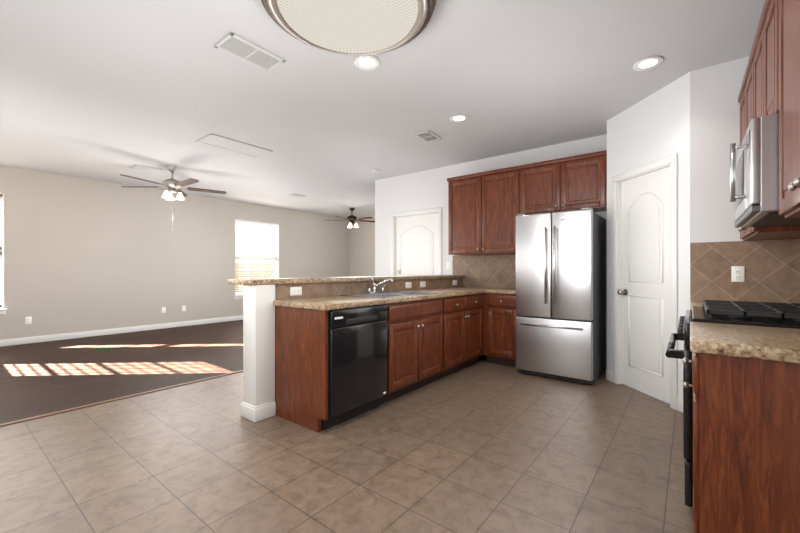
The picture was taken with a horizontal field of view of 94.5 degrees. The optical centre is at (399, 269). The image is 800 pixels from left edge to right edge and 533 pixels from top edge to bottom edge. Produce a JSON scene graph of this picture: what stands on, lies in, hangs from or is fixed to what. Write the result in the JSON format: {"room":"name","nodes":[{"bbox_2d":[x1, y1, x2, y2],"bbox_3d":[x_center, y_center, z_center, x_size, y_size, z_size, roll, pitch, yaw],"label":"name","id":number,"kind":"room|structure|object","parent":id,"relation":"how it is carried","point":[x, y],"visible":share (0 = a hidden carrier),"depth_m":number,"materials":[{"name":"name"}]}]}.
{"room":"kitchen","nodes":[
{"label":"kitchen","id":0,"kind":"room"},
{"bbox_2d":[0,320,242,423],"bbox_3d":[-2.593,1.200,6.702,4.350,0.100,8.850,0,0,38],"label":"floor","id":1,"kind":"structure","parent":0,"point":[40,378],"depth_m":4.46,"materials":[{"name":"brown carpet"}]},
{"bbox_2d":[0,165,348,339],"bbox_3d":[-4.207,-0.210,7.966,0.150,2.720,8.850,0,0,38],"label":"wall","id":2,"kind":"structure","parent":0,"point":[82,254],"depth_m":6.78,"materials":[{"name":"grey paint"}]},
{"bbox_2d":[0,193,6,313],"bbox_3d":[-6.369,-0.247,5.163,0.185,1.825,1.210,0,0,38],"label":"window","id":3,"kind":"structure","parent":2,"relation":"in","point":[2,311],"depth_m":5.61,"materials":[{"name":"white"}]},
{"bbox_2d":[25,317,31,323],"bbox_3d":[-5.812,0.790,5.788,0.009,0.116,0.072,0,0,38],"label":"electrical outlet","id":4,"kind":"object","parent":2,"relation":"attached to","point":[28,320],"visible":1,"depth_m":5.79,"materials":[{"name":"white plastic"}]},
{"bbox_2d":[0,315,242,346],"bbox_3d":[-4.157,1.100,7.895,0.015,0.100,8.500,0,0,38],"label":"baseboard","id":5,"kind":"structure","parent":2,"relation":"attached to","point":[26,340],"depth_m":6.57,"materials":[{"name":"white wood"}]},
{"bbox_2d":[234,219,278,298],"bbox_3d":[-3.438,-0.247,8.902,0.185,1.825,1.210,0,0,38],"label":"window","id":6,"kind":"structure","parent":2,"relation":"in","point":[240,296],"depth_m":9.09,"materials":[{"name":"white"}]},
{"bbox_2d":[235,220,277,294],"bbox_3d":[-3.437,-0.290,8.900,0.050,1.712,1.118,0,0,38],"label":"window blinds","id":7,"kind":"object","parent":6,"relation":"attached to","point":[255,223],"visible":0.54,"depth_m":8.85,"materials":[{"name":"white plastic"}]},
{"bbox_2d":[241,284,275,421],"bbox_3d":[-1.118,0.632,2.918,0.208,1.035,0.183,0,0,38],"label":"column","id":8,"kind":"structure","parent":0,"point":[258,403],"depth_m":2.86,"materials":[{"name":"white paint"}]},
{"bbox_2d":[0,355,692,532],"bbox_3d":[-0.491,1.200,1.935,4.840,0.100,7.640,0,0,38],"label":"floor","id":9,"kind":"structure","parent":0,"point":[482,445],"depth_m":2.19,"materials":[{"name":"beige tile"}]},
{"bbox_2d":[0,370,242,426],"bbox_3d":[-2.459,1.146,3.351,0.045,0.008,7.440,0,0,38],"label":"transition strip","id":10,"kind":"object","parent":9,"relation":"on","point":[53,413],"depth_m":3.23,"materials":[{"name":"brown"}]},
{"bbox_2d":[321,304,387,430],"bbox_3d":[-0.525,0.718,3.011,0.609,0.865,0.618,0,0,38],"label":"dishwasher","id":11,"kind":"object","parent":9,"relation":"on","point":[357,361],"visible":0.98,"depth_m":2.78,"materials":[{"name":"black metal"}]},
{"bbox_2d":[391,293,483,384],"bbox_3d":[0.478,0.716,4.324,0.628,0.868,1.043,0,0,38],"label":"base cabinet","id":12,"kind":"object","parent":9,"relation":"on","point":[429,341],"depth_m":3.68,"materials":[{"name":"brown wood"}]},
{"bbox_2d":[273,286,498,310],"bbox_3d":[0.205,0.260,3.980,0.649,0.040,3.159,0,0,38],"label":"countertop","id":13,"kind":"structure","parent":12,"relation":"on","point":[325,303],"depth_m":3.04,"materials":[{"name":"stone"}]},
{"bbox_2d":[367,276,392,292],"bbox_3d":[-0.202,0.146,3.823,0.091,0.174,0.326,0,0,38],"label":"faucet","id":14,"kind":"object","parent":13,"relation":"on","point":[375,285],"visible":1,"depth_m":3.79,"materials":[{"name":"silver metal"}]},
{"bbox_2d":[340,291,435,297],"bbox_3d":[-0.085,0.334,3.637,0.540,0.200,0.860,0,0,38],"label":"sink","id":15,"kind":"object","parent":13,"relation":"in","point":[390,294],"visible":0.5,"depth_m":3.69,"materials":[{"name":"silver metal"}]},
{"bbox_2d":[485,288,515,293],"bbox_3d":[1.401,0.260,4.625,0.390,0.040,0.669,0,0,38],"label":"countertop","id":16,"kind":"structure","parent":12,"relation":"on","point":[492,290],"depth_m":4.44,"materials":[{"name":"stone"}]},
{"bbox_2d":[484,293,517,366],"bbox_3d":[1.373,0.716,4.642,0.430,0.868,0.670,0,0,38],"label":"base cabinet","id":17,"kind":"object","parent":9,"relation":"on","point":[500,315],"visible":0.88,"depth_m":4.42,"materials":[{"name":"brown wood"}]},
{"bbox_2d":[516,207,605,384],"bbox_3d":[1.793,0.264,4.127,0.764,1.772,0.831,0,0,38],"label":"refrigerator","id":18,"kind":"object","parent":9,"relation":"on","point":[561,295],"visible":1,"depth_m":3.83,"materials":[{"name":"grey metal"}]},
{"bbox_2d":[665,300,799,506],"bbox_3d":[1.802,0.662,1.866,0.726,0.975,0.756,0,0,38],"label":"gas range","id":19,"kind":"object","parent":9,"relation":"on","point":[773,314],"visible":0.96,"depth_m":1.74,"materials":[{"name":"black metal"}]},
{"bbox_2d":[686,352,799,532],"bbox_3d":[1.431,0.716,1.305,0.628,0.868,0.569,0,0,38],"label":"base cabinet","id":20,"kind":"object","parent":9,"relation":"on","point":[746,445],"depth_m":1.19,"materials":[{"name":"brown wood"}]},
{"bbox_2d":[690,301,799,362],"bbox_3d":[1.891,0.260,1.894,0.639,0.040,2.104,0,0,38],"label":"countertop","id":21,"kind":"structure","parent":20,"relation":"on","point":[767,343],"depth_m":1.26,"materials":[{"name":"stone"}]},
{"bbox_2d":[349,215,374,276],"bbox_3d":[0.394,-0.210,9.824,4.800,2.720,0.150,0,0,38],"label":"wall","id":22,"kind":"structure","parent":0,"point":[362,250],"depth_m":10.90,"materials":[{"name":"grey paint"}]},
{"bbox_2d":[274,278,461,299],"bbox_3d":[-0.092,0.632,4.227,0.120,1.035,3.138,0,0,38],"label":"wall","id":23,"kind":"structure","parent":0,"point":[330,282],"depth_m":3.17,"materials":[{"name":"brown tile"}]},
{"bbox_2d":[290,287,301,295],"bbox_3d":[-0.873,0.178,3.111,0.009,0.072,0.116,0,0,38],"label":"outlet","id":24,"kind":"object","parent":23,"relation":"attached to","point":[294,291],"visible":1,"depth_m":3.10,"materials":[{"name":"white plastic"}]},
{"bbox_2d":[227,275,464,284],"bbox_3d":[-0.227,0.094,4.205,0.375,0.040,3.339,0,0,38],"label":"bar countertop","id":25,"kind":"structure","parent":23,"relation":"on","point":[265,281],"depth_m":3.37,"materials":[{"name":"stone"}]},
{"bbox_2d":[276,255,463,299],"bbox_3d":[-0.031,0.012,4.198,0.010,0.454,3.109,0,0,38],"label":"backsplash","id":26,"kind":"structure","parent":23,"relation":"attached to","point":[334,288],"depth_m":3.74,"materials":[{"name":"brown tile"}]},
{"bbox_2d":[405,282,411,287],"bbox_3d":[0.102,0.178,4.354,0.009,0.072,0.116,0,0,38],"label":"outlet","id":27,"kind":"object","parent":23,"relation":"attached to","point":[408,284],"visible":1,"depth_m":4.35,"materials":[{"name":"white plastic"}]},
{"bbox_2d":[420,281,425,286],"bbox_3d":[0.287,0.178,4.591,0.009,0.072,0.116,0,0,38],"label":"outlet","id":28,"kind":"object","parent":23,"relation":"attached to","point":[422,283],"visible":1,"depth_m":4.59,"materials":[{"name":"white plastic"}]},
{"bbox_2d":[0,0,764,217],"bbox_3d":[-1.321,-1.620,4.402,9.190,0.100,10.900,0,0,38],"label":"ceiling","id":29,"kind":"structure","parent":0,"point":[107,90],"depth_m":3.18,"materials":[{"name":"paint"}]},
{"bbox_2d":[131,164,162,171],"bbox_3d":[-3.894,-1.563,5.695,0.220,0.012,0.360,0,0,38],"label":"ceiling vent","id":30,"kind":"object","parent":29,"relation":"attached to","point":[146,168],"visible":1,"depth_m":5.68,"materials":[{"name":"white metal"}]},
{"bbox_2d":[120,166,226,230],"bbox_3d":[-3.416,-1.079,5.603,1.403,0.979,1.454,0,0,38],"label":"room ceiling fan","id":31,"kind":"object","parent":29,"relation":"hanging from","point":[172,185],"visible":1,"depth_m":5.58,"materials":[{"name":"silver metal"}]},
{"bbox_2d":[196,133,272,156],"bbox_3d":[-2.076,-1.563,4.685,0.400,0.011,0.800,0,0,38],"label":"attic hatch","id":32,"kind":"object","parent":29,"relation":"attached to","point":[211,139],"visible":0.96,"depth_m":4.64,"materials":[{"name":"grey paint"}]},
{"bbox_2d":[214,33,284,71],"bbox_3d":[-1.078,-1.563,2.677,0.240,0.012,0.420,0,0,38],"label":"ceiling vent","id":33,"kind":"object","parent":29,"relation":"in","point":[232,44],"visible":0.98,"depth_m":2.65,"materials":[{"name":"grey metal"}]},
{"bbox_2d":[288,193,304,196],"bbox_3d":[-2.156,-1.563,7.745,0.200,0.012,0.300,0,0,38],"label":"ceiling vent","id":34,"kind":"object","parent":29,"relation":"in","point":[296,195],"visible":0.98,"depth_m":7.73,"materials":[{"name":"grey metal"}]},
{"bbox_2d":[261,0,436,55],"bbox_3d":[-0.289,-1.484,2.095,1.000,0.169,1.000,0,0,38],"label":"dome light","id":35,"kind":"object","parent":29,"relation":"attached to","point":[357,27],"visible":1,"depth_m":2.13,"materials":[{"name":"glass"},{"name":"satin nickel"}]},
{"bbox_2d":[324,208,374,227],"bbox_3d":[-1.185,-1.230,9.328,1.341,0.679,1.376,0,0,38],"label":"ceiling fan","id":36,"kind":"object","parent":29,"relation":"hanging from","point":[351,218],"visible":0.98,"depth_m":9.31,"materials":[{"name":"brown wood"}]},
{"bbox_2d":[354,55,379,69],"bbox_3d":[-0.249,-1.563,2.793,0.196,0.010,0.196,0,0,38],"label":"recessed light","id":37,"kind":"object","parent":29,"relation":"in","point":[368,62],"visible":0.98,"depth_m":2.79,"materials":[{"name":"white glass"}]},
{"bbox_2d":[414,131,440,141],"bbox_3d":[0.328,-1.563,4.335,0.200,0.012,0.300,0,0,33],"label":"ceiling vent","id":38,"kind":"object","parent":29,"relation":"in","point":[427,136],"visible":1,"depth_m":4.32,"materials":[{"name":"grey metal"}]},
{"bbox_2d":[449,114,468,122],"bbox_3d":[0.609,-1.563,3.822,0.196,0.010,0.196,0,0,38],"label":"recessed light","id":39,"kind":"object","parent":29,"relation":"in","point":[459,118],"visible":0.98,"depth_m":3.82,"materials":[{"name":"white glass"}]},
{"bbox_2d":[633,56,663,70],"bbox_3d":[1.881,-1.563,2.806,0.196,0.010,0.196,0,0,38],"label":"recessed light","id":40,"kind":"object","parent":29,"relation":"in","point":[647,63],"visible":0.98,"depth_m":2.81,"materials":[{"name":"white"}]},
{"bbox_2d":[375,134,606,368],"bbox_3d":[1.087,-0.210,5.374,3.780,2.720,0.120,0,0,38],"label":"wall","id":41,"kind":"structure","parent":0,"point":[425,189],"depth_m":5.69,"materials":[{"name":"white paint"}]},
{"bbox_2d":[391,207,441,275],"bbox_3d":[0.278,0.096,5.996,1.004,2.109,0.134,0,0,38],"label":"door frame","id":42,"kind":"structure","parent":41,"relation":"attached to","point":[438,210],"depth_m":5.97,"materials":[{"name":"white wood"}]},
{"bbox_2d":[396,213,437,275],"bbox_3d":[0.252,0.129,5.960,0.856,2.027,0.117,0,0,38],"label":"door","id":43,"kind":"structure","parent":41,"relation":"in","point":[416,244],"depth_m":5.96,"materials":[{"name":"white wood"}]},
{"bbox_2d":[464,254,515,287],"bbox_3d":[1.349,0.012,5.085,1.050,0.454,0.012,0,0,38],"label":"backsplash","id":44,"kind":"structure","parent":41,"relation":"attached to","point":[495,270],"depth_m":5.15,"materials":[{"name":"beige tile"}]},
{"bbox_2d":[447,150,606,254],"bbox_3d":[1.540,-0.750,4.698,1.992,1.070,0.384,0,0,38],"label":"upper cabinet","id":45,"kind":"object","parent":41,"relation":"attached to","point":[485,208],"visible":0.88,"depth_m":4.62,"materials":[{"name":"brown wood"}]},
{"bbox_2d":[607,72,689,399],"bbox_3d":[2.296,-0.210,3.419,0.120,2.720,0.976,0,0,-7],"label":"wall","id":46,"kind":"structure","parent":0,"point":[655,126],"depth_m":3.22,"materials":[{"name":"white paint"}]},
{"bbox_2d":[617,166,669,403],"bbox_3d":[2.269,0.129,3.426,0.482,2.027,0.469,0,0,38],"label":"pantry door","id":47,"kind":"structure","parent":46,"relation":"in","point":[644,292],"depth_m":3.40,"materials":[{"name":"white wood"}]},
{"bbox_2d":[606,370,682,412],"bbox_3d":[2.230,1.100,3.411,0.013,0.100,0.976,0,0,-7],"label":"baseboard","id":48,"kind":"structure","parent":46,"relation":"attached to","point":[679,401],"depth_m":3.03,"materials":[{"name":"white wood"}]},
{"bbox_2d":[612,153,677,409],"bbox_3d":[2.286,0.096,3.423,0.134,2.109,0.768,0,0,-7],"label":"door frame","id":49,"kind":"structure","parent":46,"relation":"attached to","point":[672,160],"depth_m":3.24,"materials":[{"name":"white wood"}]},
{"bbox_2d":[690,239,799,302],"bbox_3d":[2.532,0.012,2.735,0.607,0.453,0.009,0,0,38],"label":"backsplash","id":50,"kind":"structure","parent":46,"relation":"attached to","point":[772,270],"depth_m":2.71,"materials":[{"name":"beige tile"}]},
{"bbox_2d":[690,56,785,300],"bbox_3d":[2.584,-0.210,2.778,0.640,2.720,0.120,0,0,38],"label":"wall","id":51,"kind":"structure","parent":0,"point":[714,115],"depth_m":2.84,"materials":[{"name":"white paint"}]},
{"bbox_2d":[731,266,744,281],"bbox_3d":[2.507,0.030,2.744,0.072,0.116,0.009,0,0,38],"label":"electrical outlet","id":52,"kind":"object","parent":51,"relation":"attached to","point":[737,273],"visible":1,"depth_m":2.74,"materials":[{"name":"white plastic"}]},
{"bbox_3d":[0.945,-0.210,0.047,0.150,2.720,6.440,0,0,38],"label":"wall","id":53,"kind":"structure","parent":0,"visible":0},
{"bbox_2d":[750,0,769,120],"bbox_3d":[1.957,-0.975,1.744,0.349,0.620,0.760,0,0,38],"label":"upper cabinet","id":54,"kind":"object","parent":53,"relation":"attached to","point":[760,51],"depth_m":1.92,"materials":[{"name":"brown wood"}]},
{"bbox_2d":[730,113,799,227],"bbox_3d":[1.902,-0.453,1.787,0.485,0.414,0.752,0,0,38],"label":"microwave","id":55,"kind":"object","parent":54,"relation":"attached to","point":[754,179],"visible":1,"depth_m":1.60,"materials":[{"name":"silver metal"}]},
{"bbox_2d":[738,56,799,240],"bbox_3d":[2.404,-0.750,2.314,0.349,1.070,0.828,0,0,38],"label":"upper cabinet","id":56,"kind":"object","parent":53,"relation":"attached to","point":[781,232],"depth_m":2.37,"materials":[{"name":"brown wood"}]},
{"bbox_2d":[770,0,799,217],"bbox_3d":[1.428,-0.750,1.069,0.349,1.070,1.095,0,0,38],"label":"upper cabinet","id":57,"kind":"object","parent":53,"relation":"attached to","point":[770,85],"depth_m":1.42,"materials":[{"name":"brown wood"}]},
{"label":"outside","id":58,"kind":"structure","parent":0,"visible":0},
{"bbox_2d":[235,222,274,292],"bbox_3d":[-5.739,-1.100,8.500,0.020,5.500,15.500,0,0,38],"label":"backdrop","id":59,"kind":"structure","parent":58,"point":[238,273],"depth_m":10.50,"materials":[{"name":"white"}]}
]}

